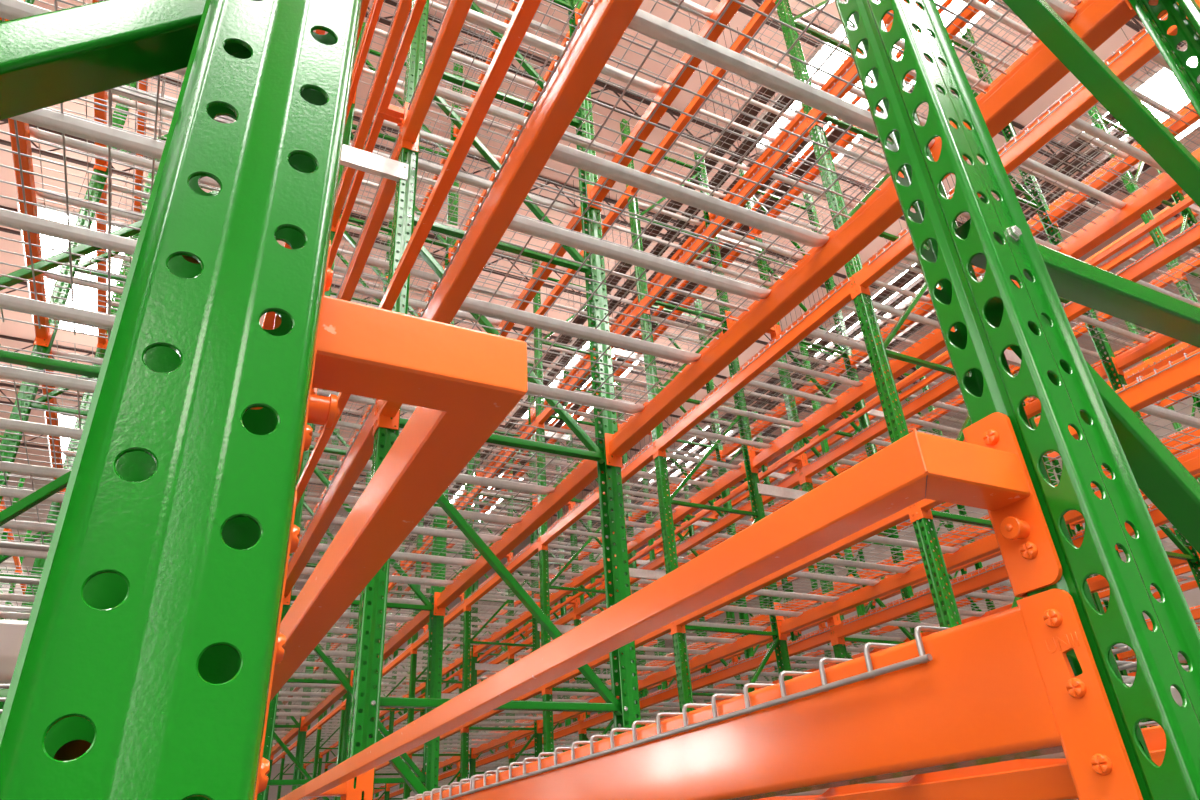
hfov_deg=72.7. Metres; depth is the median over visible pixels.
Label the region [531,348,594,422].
beam
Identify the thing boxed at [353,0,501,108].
deck
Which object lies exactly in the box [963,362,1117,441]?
beam
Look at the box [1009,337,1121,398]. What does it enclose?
deck
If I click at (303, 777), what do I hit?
frame
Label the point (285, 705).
deck
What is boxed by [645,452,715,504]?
beam
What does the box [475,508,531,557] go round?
beam
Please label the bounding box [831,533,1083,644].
beam
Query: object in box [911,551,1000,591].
beam
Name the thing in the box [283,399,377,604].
beam
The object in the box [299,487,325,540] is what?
beam
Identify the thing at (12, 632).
deck
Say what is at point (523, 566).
deck
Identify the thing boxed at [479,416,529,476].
beam
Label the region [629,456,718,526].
beam
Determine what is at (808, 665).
deck
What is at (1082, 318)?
deck
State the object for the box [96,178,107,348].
beam
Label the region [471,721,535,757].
beam
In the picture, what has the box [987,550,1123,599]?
beam
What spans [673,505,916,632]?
beam
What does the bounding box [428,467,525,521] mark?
ceiling lamp
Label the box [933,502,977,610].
frame
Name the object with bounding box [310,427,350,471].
deck
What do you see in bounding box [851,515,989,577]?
beam
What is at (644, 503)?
deck
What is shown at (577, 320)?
cable tray
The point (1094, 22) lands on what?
beam
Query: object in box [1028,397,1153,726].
frame
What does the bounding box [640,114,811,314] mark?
beam
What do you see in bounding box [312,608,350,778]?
frame
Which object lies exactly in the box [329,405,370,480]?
beam
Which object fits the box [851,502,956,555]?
beam
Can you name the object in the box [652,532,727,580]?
beam
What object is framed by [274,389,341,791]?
frame
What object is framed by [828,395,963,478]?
beam
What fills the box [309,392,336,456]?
beam
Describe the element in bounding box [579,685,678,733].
beam
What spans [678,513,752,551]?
deck
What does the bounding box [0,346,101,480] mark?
deck
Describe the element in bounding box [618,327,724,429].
beam
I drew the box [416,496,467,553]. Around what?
beam
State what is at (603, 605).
deck
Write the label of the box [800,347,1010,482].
beam
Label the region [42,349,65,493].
beam
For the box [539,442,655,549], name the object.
beam
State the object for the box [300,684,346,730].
beam
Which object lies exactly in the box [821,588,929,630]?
beam
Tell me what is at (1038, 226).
beam
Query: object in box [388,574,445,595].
deck
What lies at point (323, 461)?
deck
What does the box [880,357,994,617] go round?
frame
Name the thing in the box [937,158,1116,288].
beam
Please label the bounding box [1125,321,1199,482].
frame
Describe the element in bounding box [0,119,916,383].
joist
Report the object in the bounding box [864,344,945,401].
beam
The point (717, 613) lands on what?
beam
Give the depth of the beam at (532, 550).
10.02 m
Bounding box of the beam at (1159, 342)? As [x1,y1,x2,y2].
[1111,334,1178,375]
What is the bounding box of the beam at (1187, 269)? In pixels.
[1172,253,1199,280]
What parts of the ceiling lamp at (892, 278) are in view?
lamp panel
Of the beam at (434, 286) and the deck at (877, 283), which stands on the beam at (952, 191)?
the deck at (877, 283)
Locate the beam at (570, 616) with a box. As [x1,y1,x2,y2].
[509,609,574,658]
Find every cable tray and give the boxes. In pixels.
[390,40,794,567]
[396,15,775,549]
[409,23,802,552]
[410,28,832,568]
[421,38,848,569]
[538,114,1117,565]
[547,110,1125,566]
[554,135,1134,567]
[576,161,1150,559]
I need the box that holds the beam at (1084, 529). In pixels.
[946,529,1084,583]
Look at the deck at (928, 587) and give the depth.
12.32 m
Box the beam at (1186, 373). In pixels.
[912,349,1199,519]
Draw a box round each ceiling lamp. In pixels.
[16,158,133,334]
[44,411,75,466]
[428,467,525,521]
[511,259,642,425]
[741,0,995,162]
[799,221,921,358]
[1073,20,1199,152]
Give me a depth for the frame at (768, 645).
19.73 m
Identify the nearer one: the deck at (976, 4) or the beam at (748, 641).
the deck at (976, 4)
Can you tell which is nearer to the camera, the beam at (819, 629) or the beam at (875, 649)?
the beam at (875, 649)
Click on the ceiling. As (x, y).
(739, 20)
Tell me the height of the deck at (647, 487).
0.044 m
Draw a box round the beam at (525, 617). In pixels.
[473,611,533,656]
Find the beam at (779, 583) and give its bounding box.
[764,551,844,588]
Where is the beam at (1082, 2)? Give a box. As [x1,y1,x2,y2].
[934,0,1087,139]
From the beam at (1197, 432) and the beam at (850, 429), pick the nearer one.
the beam at (1197, 432)
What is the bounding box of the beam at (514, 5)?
[453,0,518,136]
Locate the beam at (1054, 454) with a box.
[1047,452,1060,461]
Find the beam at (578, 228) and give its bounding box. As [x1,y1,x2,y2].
[497,195,590,336]
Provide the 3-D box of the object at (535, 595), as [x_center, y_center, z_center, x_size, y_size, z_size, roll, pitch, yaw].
[-0.277,2.247,10.562,0.198,0.150,2.517,12,-33,-25]
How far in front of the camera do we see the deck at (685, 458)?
7.78 m
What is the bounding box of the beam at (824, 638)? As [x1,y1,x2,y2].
[688,627,834,690]
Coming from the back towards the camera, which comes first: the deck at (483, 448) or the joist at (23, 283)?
the joist at (23, 283)
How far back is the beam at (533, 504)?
11.22 m
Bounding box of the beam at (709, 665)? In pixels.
[708,633,790,667]
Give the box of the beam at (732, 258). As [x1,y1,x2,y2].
[650,231,753,341]
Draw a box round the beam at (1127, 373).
[1034,361,1147,422]
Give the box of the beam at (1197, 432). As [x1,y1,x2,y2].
[1055,427,1199,485]
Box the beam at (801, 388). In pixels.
[722,385,809,449]
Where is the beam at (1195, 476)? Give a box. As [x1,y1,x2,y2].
[1069,473,1199,529]
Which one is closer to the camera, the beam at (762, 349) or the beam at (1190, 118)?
the beam at (1190, 118)
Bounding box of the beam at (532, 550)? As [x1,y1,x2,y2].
[464,538,539,610]
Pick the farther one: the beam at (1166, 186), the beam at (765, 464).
the beam at (765, 464)
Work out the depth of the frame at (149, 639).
0.35 m
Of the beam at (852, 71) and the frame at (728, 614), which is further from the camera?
the frame at (728, 614)
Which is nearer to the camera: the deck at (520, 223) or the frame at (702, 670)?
the deck at (520, 223)
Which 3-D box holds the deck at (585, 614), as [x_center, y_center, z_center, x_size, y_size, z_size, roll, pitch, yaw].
[-0.164,3.389,12.384,1.111,0.044,1.176,12,-33,-25]
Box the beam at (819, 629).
[733,629,820,662]
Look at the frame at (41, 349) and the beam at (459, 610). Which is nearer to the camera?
the frame at (41, 349)
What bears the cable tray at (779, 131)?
hanging from the ceiling
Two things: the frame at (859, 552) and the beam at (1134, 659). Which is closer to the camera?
the beam at (1134, 659)
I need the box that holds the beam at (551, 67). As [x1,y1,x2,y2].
[448,23,572,261]
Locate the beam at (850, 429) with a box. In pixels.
[789,406,882,470]
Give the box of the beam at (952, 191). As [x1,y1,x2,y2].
[774,188,954,341]
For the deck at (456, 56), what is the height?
0.045 m
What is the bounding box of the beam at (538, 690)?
[461,686,542,732]
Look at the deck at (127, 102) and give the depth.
5.61 m
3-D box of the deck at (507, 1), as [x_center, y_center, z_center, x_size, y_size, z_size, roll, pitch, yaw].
[-0.958,-3.587,6.218,1.111,0.045,1.176,12,-33,-25]
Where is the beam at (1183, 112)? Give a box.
[1115,102,1193,162]
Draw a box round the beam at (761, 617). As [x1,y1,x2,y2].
[749,575,850,624]
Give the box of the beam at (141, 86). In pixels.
[133,79,147,221]
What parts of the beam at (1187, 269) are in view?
beam rail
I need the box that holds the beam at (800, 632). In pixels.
[799,610,856,633]
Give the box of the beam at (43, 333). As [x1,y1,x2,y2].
[8,118,54,346]
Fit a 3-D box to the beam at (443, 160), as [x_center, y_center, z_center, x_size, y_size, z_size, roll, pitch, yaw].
[-1.959,-1.970,8.807,0.086,0.158,2.517,12,-33,-25]
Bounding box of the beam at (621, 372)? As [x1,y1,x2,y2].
[566,352,642,429]
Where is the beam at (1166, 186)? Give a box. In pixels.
[1013,153,1199,288]
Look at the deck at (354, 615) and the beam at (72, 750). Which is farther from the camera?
the deck at (354, 615)
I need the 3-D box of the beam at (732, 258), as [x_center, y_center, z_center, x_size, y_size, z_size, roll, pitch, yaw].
[1.214,-1.321,10.330,0.086,0.158,2.517,12,-33,-25]
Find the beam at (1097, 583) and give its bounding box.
[920,546,1199,636]
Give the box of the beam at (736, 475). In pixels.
[627,461,749,553]
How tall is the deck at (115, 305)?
0.044 m
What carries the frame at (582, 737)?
on the floor
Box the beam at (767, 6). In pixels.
[628,0,775,196]
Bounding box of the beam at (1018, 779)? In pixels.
[754,726,1165,799]
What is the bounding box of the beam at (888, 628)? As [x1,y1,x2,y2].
[870,592,982,635]
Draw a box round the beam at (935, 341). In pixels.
[749,327,954,473]
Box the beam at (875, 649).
[754,635,913,689]
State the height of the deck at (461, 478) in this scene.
0.045 m
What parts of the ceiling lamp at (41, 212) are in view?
lamp panel, hanging rod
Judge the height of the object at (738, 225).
0.150 m
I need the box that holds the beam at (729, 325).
[727,171,899,328]
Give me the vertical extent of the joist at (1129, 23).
0.580 m
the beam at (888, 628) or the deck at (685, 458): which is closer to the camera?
the deck at (685, 458)
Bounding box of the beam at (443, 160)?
[385,134,452,285]
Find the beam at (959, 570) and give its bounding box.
[872,570,960,605]
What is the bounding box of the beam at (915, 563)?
[837,563,916,596]
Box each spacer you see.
[340,144,408,181]
[441,693,458,698]
[475,663,508,670]
[480,491,510,499]
[534,431,569,440]
[537,623,575,632]
[612,348,644,361]
[629,568,665,579]
[636,559,649,564]
[692,521,710,526]
[715,234,761,251]
[757,483,807,499]
[768,472,788,478]
[867,409,883,417]
[897,58,915,76]
[1004,349,1020,366]
[1189,204,1199,214]
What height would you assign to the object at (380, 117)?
0.150 m
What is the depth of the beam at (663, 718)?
10.23 m
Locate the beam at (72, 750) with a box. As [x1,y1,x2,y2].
[54,491,299,799]
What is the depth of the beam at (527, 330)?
10.80 m
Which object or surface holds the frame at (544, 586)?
on the floor
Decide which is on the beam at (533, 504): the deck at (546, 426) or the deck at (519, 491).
the deck at (546, 426)
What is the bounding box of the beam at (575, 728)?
[509,722,579,757]
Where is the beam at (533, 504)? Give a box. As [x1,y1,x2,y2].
[532,459,585,508]
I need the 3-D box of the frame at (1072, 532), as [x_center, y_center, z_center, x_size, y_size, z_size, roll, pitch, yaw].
[5.057,1.681,9.159,1.080,8.992,0.077,12,-33,-25]
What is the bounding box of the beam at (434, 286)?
[418,253,447,315]
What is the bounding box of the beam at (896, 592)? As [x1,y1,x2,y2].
[793,590,900,635]
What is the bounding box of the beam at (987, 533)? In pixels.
[956,533,991,547]
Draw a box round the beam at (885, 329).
[809,294,929,382]
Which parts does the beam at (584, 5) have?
beam rail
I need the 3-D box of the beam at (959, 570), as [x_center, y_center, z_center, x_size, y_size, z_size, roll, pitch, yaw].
[6.582,3.886,17.028,0.086,0.158,2.517,12,-33,-25]
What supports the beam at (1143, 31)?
attached to the frame at (1187, 554)
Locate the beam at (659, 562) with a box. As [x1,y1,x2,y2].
[574,553,664,618]
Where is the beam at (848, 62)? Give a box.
[708,49,861,220]
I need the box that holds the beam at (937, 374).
[889,361,952,408]
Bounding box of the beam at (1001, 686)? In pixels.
[416,588,1142,799]
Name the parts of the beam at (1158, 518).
beam rail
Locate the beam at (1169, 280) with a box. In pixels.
[1009,269,1178,374]
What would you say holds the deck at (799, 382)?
on the beam at (762, 349)
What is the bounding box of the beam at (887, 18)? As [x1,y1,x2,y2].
[883,0,907,25]
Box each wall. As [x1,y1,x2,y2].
[0,472,663,799]
[656,203,1199,727]
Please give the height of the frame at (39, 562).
9.000 m
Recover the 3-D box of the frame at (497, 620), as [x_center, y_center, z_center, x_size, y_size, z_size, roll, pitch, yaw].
[-2.712,11.310,25.110,1.080,8.992,0.077,12,-33,-25]
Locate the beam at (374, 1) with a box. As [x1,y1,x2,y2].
[351,0,375,102]
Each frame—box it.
[0,0,219,696]
[0,0,361,799]
[0,72,179,717]
[0,159,212,713]
[0,478,25,555]
[0,530,31,619]
[257,22,462,799]
[261,425,315,799]
[273,220,392,799]
[273,642,319,785]
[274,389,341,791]
[276,623,335,799]
[294,633,342,785]
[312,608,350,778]
[324,633,344,772]
[333,542,404,799]
[346,0,641,799]
[375,516,435,791]
[375,613,389,797]
[379,590,412,794]
[389,665,417,799]
[403,449,479,798]
[418,525,472,787]
[442,629,479,782]
[442,638,454,769]
[456,484,508,781]
[460,363,542,781]
[476,621,505,759]
[495,620,526,761]
[505,574,543,748]
[507,435,571,765]
[525,602,561,761]
[532,259,613,756]
[546,543,590,748]
[563,370,647,746]
[587,511,641,732]
[600,547,650,728]
[620,119,792,712]
[637,286,757,709]
[641,464,712,716]
[651,511,708,711]
[653,633,690,717]
[706,612,742,689]
[707,469,778,689]
[710,411,803,679]
[738,163,922,663]
[759,576,806,679]
[775,0,1022,627]
[781,418,869,663]
[799,339,913,644]
[828,544,879,655]
[834,0,1199,799]
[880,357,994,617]
[913,27,1199,627]
[924,244,1146,728]
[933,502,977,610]
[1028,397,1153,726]
[1088,105,1199,302]
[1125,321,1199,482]
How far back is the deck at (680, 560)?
10.25 m
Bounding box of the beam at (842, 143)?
[752,74,913,238]
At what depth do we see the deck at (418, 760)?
15.77 m
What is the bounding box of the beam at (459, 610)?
[411,602,463,653]
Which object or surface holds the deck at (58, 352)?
on the beam at (53, 400)
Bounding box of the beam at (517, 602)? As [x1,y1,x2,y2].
[514,574,556,606]
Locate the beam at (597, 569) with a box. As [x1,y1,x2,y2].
[538,554,615,606]
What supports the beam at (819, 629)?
attached to the frame at (788, 451)
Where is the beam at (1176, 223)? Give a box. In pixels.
[1098,205,1198,271]
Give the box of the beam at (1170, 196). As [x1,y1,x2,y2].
[1075,194,1177,258]
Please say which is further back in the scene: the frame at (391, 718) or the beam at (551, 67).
the frame at (391, 718)
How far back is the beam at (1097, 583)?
6.20 m
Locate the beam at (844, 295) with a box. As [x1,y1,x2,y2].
[654,277,859,456]
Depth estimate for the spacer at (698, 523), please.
16.74 m
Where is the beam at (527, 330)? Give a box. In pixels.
[517,326,533,340]
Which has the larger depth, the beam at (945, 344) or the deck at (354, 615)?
the beam at (945, 344)
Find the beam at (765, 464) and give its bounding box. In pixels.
[764,403,856,465]
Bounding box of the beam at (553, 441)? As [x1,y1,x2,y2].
[512,424,565,479]
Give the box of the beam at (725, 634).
[660,623,739,662]
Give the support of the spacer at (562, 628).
attached to the frame at (582, 737)
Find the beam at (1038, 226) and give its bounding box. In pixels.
[849,217,1052,368]
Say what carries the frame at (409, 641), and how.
on the floor
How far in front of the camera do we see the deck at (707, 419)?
10.16 m
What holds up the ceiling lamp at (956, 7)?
hanging from the ceiling
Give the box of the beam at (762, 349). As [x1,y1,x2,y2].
[663,338,773,432]
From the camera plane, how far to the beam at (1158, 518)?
4.92 m
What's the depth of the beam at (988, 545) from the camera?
5.91 m
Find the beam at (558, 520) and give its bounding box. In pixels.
[508,510,569,563]
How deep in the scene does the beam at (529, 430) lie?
10.70 m
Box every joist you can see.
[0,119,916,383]
[0,205,855,421]
[0,335,761,482]
[0,383,719,500]
[0,435,682,532]
[3,281,804,452]
[151,76,937,320]
[365,0,962,225]
[716,0,1178,216]
[1125,15,1185,48]
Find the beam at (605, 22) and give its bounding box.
[375,0,643,430]
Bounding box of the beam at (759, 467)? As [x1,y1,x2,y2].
[689,467,760,515]
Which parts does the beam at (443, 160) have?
beam rail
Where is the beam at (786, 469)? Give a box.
[713,464,790,518]
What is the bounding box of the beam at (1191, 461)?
[1064,449,1199,523]
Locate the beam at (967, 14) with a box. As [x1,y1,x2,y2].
[946,0,988,38]
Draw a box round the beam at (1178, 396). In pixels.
[1140,384,1199,418]
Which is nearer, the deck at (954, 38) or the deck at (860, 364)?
the deck at (954, 38)
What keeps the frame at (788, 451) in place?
on the floor
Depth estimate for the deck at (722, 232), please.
7.50 m
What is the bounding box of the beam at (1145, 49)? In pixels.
[852,0,1199,295]
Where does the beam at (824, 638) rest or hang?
attached to the frame at (710, 385)
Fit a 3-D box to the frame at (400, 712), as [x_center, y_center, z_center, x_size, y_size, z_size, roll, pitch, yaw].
[-4.477,8.144,19.344,1.080,8.992,0.077,12,-33,-25]
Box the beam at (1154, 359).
[1146,342,1189,364]
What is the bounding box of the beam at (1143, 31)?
[982,3,1177,164]
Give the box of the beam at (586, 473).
[434,441,608,615]
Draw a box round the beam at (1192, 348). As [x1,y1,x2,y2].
[1110,345,1199,389]
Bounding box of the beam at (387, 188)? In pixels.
[311,132,400,394]
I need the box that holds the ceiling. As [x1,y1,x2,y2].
[0,0,1199,544]
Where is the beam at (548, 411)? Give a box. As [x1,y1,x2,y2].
[537,302,640,428]
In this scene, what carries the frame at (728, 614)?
on the floor
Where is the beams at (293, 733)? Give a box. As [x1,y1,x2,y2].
[0,498,790,799]
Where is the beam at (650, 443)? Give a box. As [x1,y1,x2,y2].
[570,441,651,511]
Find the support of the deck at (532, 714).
on the beam at (538, 690)
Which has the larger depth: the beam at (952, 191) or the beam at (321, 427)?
the beam at (321, 427)
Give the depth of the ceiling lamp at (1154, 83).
11.80 m
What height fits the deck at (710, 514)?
0.044 m
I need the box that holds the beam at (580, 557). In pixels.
[561,526,626,571]
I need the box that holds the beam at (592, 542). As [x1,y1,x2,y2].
[589,504,642,544]
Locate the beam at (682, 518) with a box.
[635,518,683,549]
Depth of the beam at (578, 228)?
4.97 m
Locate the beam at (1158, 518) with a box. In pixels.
[1115,506,1169,549]
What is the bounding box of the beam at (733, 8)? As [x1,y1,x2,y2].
[587,0,744,213]
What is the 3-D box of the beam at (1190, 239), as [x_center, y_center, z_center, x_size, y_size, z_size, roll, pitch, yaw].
[3.703,-1.010,5.010,0.086,0.158,2.517,12,-33,-25]
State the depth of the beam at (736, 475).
8.30 m
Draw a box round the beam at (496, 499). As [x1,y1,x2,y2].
[473,489,507,521]
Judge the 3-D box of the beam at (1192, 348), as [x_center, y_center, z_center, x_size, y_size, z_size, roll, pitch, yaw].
[6.530,-0.332,9.623,0.086,0.158,2.517,12,-33,-25]
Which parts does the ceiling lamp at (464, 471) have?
lamp panel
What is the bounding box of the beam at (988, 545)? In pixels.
[777,533,999,640]
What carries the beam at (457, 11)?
attached to the frame at (992, 315)
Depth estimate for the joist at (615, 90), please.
14.86 m
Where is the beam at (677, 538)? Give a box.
[654,513,713,556]
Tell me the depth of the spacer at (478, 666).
13.28 m
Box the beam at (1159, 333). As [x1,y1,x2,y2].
[1025,333,1159,404]
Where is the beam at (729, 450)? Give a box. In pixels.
[719,360,851,461]
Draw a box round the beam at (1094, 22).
[604,0,1166,468]
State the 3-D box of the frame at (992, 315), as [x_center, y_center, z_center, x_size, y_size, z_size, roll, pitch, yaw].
[0.679,-2.017,2.137,1.110,9.000,0.120,12,-33,-25]
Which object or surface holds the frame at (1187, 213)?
on the floor
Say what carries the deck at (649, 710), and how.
on the beam at (672, 693)
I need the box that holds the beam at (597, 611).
[593,579,651,616]
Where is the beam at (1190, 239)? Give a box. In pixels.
[1063,221,1199,321]
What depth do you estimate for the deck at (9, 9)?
1.75 m
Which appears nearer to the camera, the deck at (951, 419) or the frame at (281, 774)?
the deck at (951, 419)
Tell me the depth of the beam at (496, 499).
15.78 m
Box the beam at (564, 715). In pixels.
[537,696,618,732]
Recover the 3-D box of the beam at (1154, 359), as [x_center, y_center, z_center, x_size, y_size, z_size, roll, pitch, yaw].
[9.053,-1.119,11.631,0.086,0.158,2.517,12,-33,-25]
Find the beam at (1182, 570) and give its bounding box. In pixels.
[1098,564,1199,598]
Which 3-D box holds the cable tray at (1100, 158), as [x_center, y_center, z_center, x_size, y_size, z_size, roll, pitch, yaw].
[3.207,-0.606,20.913,0.176,3.448,21.000,12,-33,-25]
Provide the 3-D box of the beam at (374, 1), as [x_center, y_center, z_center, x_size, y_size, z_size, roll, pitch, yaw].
[-1.704,-3.321,6.469,0.086,0.158,2.517,12,-33,-25]
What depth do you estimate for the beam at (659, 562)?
11.05 m
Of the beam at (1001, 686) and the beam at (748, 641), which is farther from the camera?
the beam at (748, 641)
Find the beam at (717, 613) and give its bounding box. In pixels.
[697,595,761,621]
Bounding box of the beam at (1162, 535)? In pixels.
[1157,528,1178,539]
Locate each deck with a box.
[0,0,233,121]
[0,88,228,340]
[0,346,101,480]
[0,474,66,558]
[0,524,816,799]
[0,541,49,712]
[0,565,42,619]
[29,75,234,226]
[36,0,104,8]
[37,207,137,334]
[52,340,105,421]
[58,418,84,469]
[107,74,230,161]
[107,172,150,266]
[107,264,127,313]
[142,156,210,212]
[146,73,183,135]
[271,717,300,733]
[276,696,327,715]
[279,669,349,696]
[288,507,510,586]
[290,583,433,635]
[296,551,321,582]
[300,507,313,529]
[300,509,346,543]
[300,633,387,667]
[303,454,370,506]
[305,476,326,508]
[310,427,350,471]
[311,389,415,449]
[315,389,368,433]
[317,399,602,527]
[330,225,445,314]
[331,272,382,301]
[335,190,419,261]
[336,100,506,237]
[336,270,501,332]
[345,132,585,304]
[350,97,452,205]
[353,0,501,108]
[366,0,573,143]
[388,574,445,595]
[402,775,828,799]
[407,553,464,577]
[408,0,712,158]
[414,623,501,644]
[420,173,794,421]
[422,526,499,554]
[424,500,454,521]
[444,600,527,626]
[447,497,529,529]
[448,482,465,499]
[462,445,500,473]
[468,571,574,602]
[470,459,568,498]
[470,625,1188,793]
[479,507,524,527]
[484,561,558,584]
[488,710,562,719]
[489,0,512,8]
[494,412,529,436]
[495,0,1076,266]
[497,491,529,507]
[500,419,599,468]
[506,537,608,576]
[511,538,595,563]
[515,366,566,409]
[516,326,588,373]
[519,455,575,483]
[526,680,617,701]
[538,511,601,541]
[539,261,652,321]
[541,362,665,425]
[544,492,678,540]
[545,425,594,448]
[553,610,598,625]
[573,386,647,423]
[574,478,673,513]
[576,651,697,679]
[578,583,645,607]
[580,189,706,274]
[585,304,726,379]
[586,705,679,720]
[592,443,746,501]
[615,357,683,390]
[623,444,715,484]
[625,503,673,522]
[635,552,690,583]
[635,616,775,654]
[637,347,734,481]
[639,685,742,705]
[640,95,778,198]
[647,215,812,316]
[651,479,711,498]
[659,290,749,347]
[663,368,847,451]
[665,391,780,446]
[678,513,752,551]
[681,453,742,480]
[682,514,745,533]
[691,657,824,683]
[696,0,848,128]
[706,233,810,300]
[710,340,842,404]
[716,116,888,246]
[717,565,892,616]
[722,489,776,509]
[723,420,789,449]
[728,471,832,515]
[742,278,940,391]
[749,601,819,619]
[750,628,912,660]
[761,466,824,488]
[764,385,841,420]
[767,156,884,233]
[783,272,930,343]
[794,578,880,600]
[808,434,862,465]
[811,411,962,468]
[813,504,993,574]
[815,343,906,380]
[827,0,1039,125]
[827,608,922,629]
[843,586,1014,627]
[844,406,924,439]
[847,77,980,164]
[858,546,957,573]
[862,186,1044,289]
[868,130,1145,284]
[880,587,982,607]
[881,295,936,346]
[899,362,960,403]
[901,354,1109,419]
[907,394,965,439]
[939,515,993,546]
[946,0,1067,77]
[950,531,1187,588]
[952,561,1006,587]
[983,53,1190,202]
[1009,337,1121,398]
[1026,15,1199,187]
[1028,159,1151,239]
[1043,377,1199,489]
[1061,261,1151,326]
[1063,223,1199,349]
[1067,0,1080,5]
[1072,269,1199,351]
[1098,580,1189,601]
[1107,205,1199,279]
[1111,362,1194,403]
[1113,1,1196,94]
[1126,657,1186,673]
[1133,102,1199,150]
[1139,352,1199,395]
[1149,506,1176,529]
[1155,345,1191,363]
[1161,427,1199,456]
[1173,565,1198,580]
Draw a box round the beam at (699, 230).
[610,218,708,332]
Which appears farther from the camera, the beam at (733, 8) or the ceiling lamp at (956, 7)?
the ceiling lamp at (956, 7)
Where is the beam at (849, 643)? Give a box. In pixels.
[777,642,856,668]
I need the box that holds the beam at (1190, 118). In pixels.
[1047,108,1199,226]
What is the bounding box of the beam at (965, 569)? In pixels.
[964,526,1075,570]
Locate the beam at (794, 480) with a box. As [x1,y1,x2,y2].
[670,469,802,558]
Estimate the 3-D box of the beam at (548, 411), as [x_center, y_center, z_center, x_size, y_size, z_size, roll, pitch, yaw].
[-0.153,-0.298,8.876,0.086,0.158,2.517,12,-33,-25]
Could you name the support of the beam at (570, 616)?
attached to the frame at (582, 737)
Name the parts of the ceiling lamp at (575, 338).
lamp panel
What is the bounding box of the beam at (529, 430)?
[467,418,536,504]
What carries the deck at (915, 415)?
on the beam at (850, 429)
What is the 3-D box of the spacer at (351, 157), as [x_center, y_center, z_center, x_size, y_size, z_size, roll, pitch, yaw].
[-1.199,-1.131,3.739,0.635,0.100,0.030,12,-33,-25]
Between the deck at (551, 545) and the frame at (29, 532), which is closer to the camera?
the deck at (551, 545)
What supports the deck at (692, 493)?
on the beam at (672, 484)
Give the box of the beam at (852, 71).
[808,3,922,127]
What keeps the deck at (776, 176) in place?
on the beam at (729, 325)
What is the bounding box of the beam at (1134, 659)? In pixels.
[1123,656,1136,661]
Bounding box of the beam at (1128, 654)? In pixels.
[1117,629,1199,660]
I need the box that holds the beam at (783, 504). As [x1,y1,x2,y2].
[735,472,829,532]
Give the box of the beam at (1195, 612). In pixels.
[1145,605,1199,630]
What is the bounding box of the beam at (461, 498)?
[454,486,473,507]
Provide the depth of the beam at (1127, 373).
12.77 m
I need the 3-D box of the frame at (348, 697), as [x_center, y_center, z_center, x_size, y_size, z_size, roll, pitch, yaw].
[-2.781,1.482,7.856,1.110,9.000,0.120,12,-33,-25]
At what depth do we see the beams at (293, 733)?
16.84 m
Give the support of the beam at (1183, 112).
attached to the frame
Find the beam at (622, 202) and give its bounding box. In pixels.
[535,187,628,315]
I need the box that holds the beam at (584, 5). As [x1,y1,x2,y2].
[575,0,589,24]
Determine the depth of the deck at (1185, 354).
3.44 m
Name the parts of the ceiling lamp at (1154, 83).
lamp panel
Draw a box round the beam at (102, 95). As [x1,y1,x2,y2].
[92,0,107,171]
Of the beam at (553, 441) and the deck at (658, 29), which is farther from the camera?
the beam at (553, 441)
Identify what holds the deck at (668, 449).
on the beam at (650, 443)
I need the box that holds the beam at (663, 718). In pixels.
[646,693,742,724]
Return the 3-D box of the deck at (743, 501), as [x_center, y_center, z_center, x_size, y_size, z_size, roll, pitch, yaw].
[3.189,2.121,16.731,1.111,0.044,1.176,12,-33,-25]
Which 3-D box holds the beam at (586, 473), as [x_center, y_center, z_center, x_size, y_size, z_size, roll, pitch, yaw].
[-0.533,0.828,4.640,0.086,0.158,2.517,12,-33,-25]
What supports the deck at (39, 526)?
on the beam
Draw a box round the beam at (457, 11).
[399,0,472,151]
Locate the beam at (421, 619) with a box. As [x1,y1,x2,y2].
[350,603,432,685]
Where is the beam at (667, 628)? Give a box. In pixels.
[543,622,673,694]
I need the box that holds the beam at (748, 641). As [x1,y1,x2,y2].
[638,623,776,690]
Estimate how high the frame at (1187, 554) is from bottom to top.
9.000 m
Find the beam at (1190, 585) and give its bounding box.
[1152,581,1199,598]
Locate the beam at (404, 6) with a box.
[331,0,411,231]

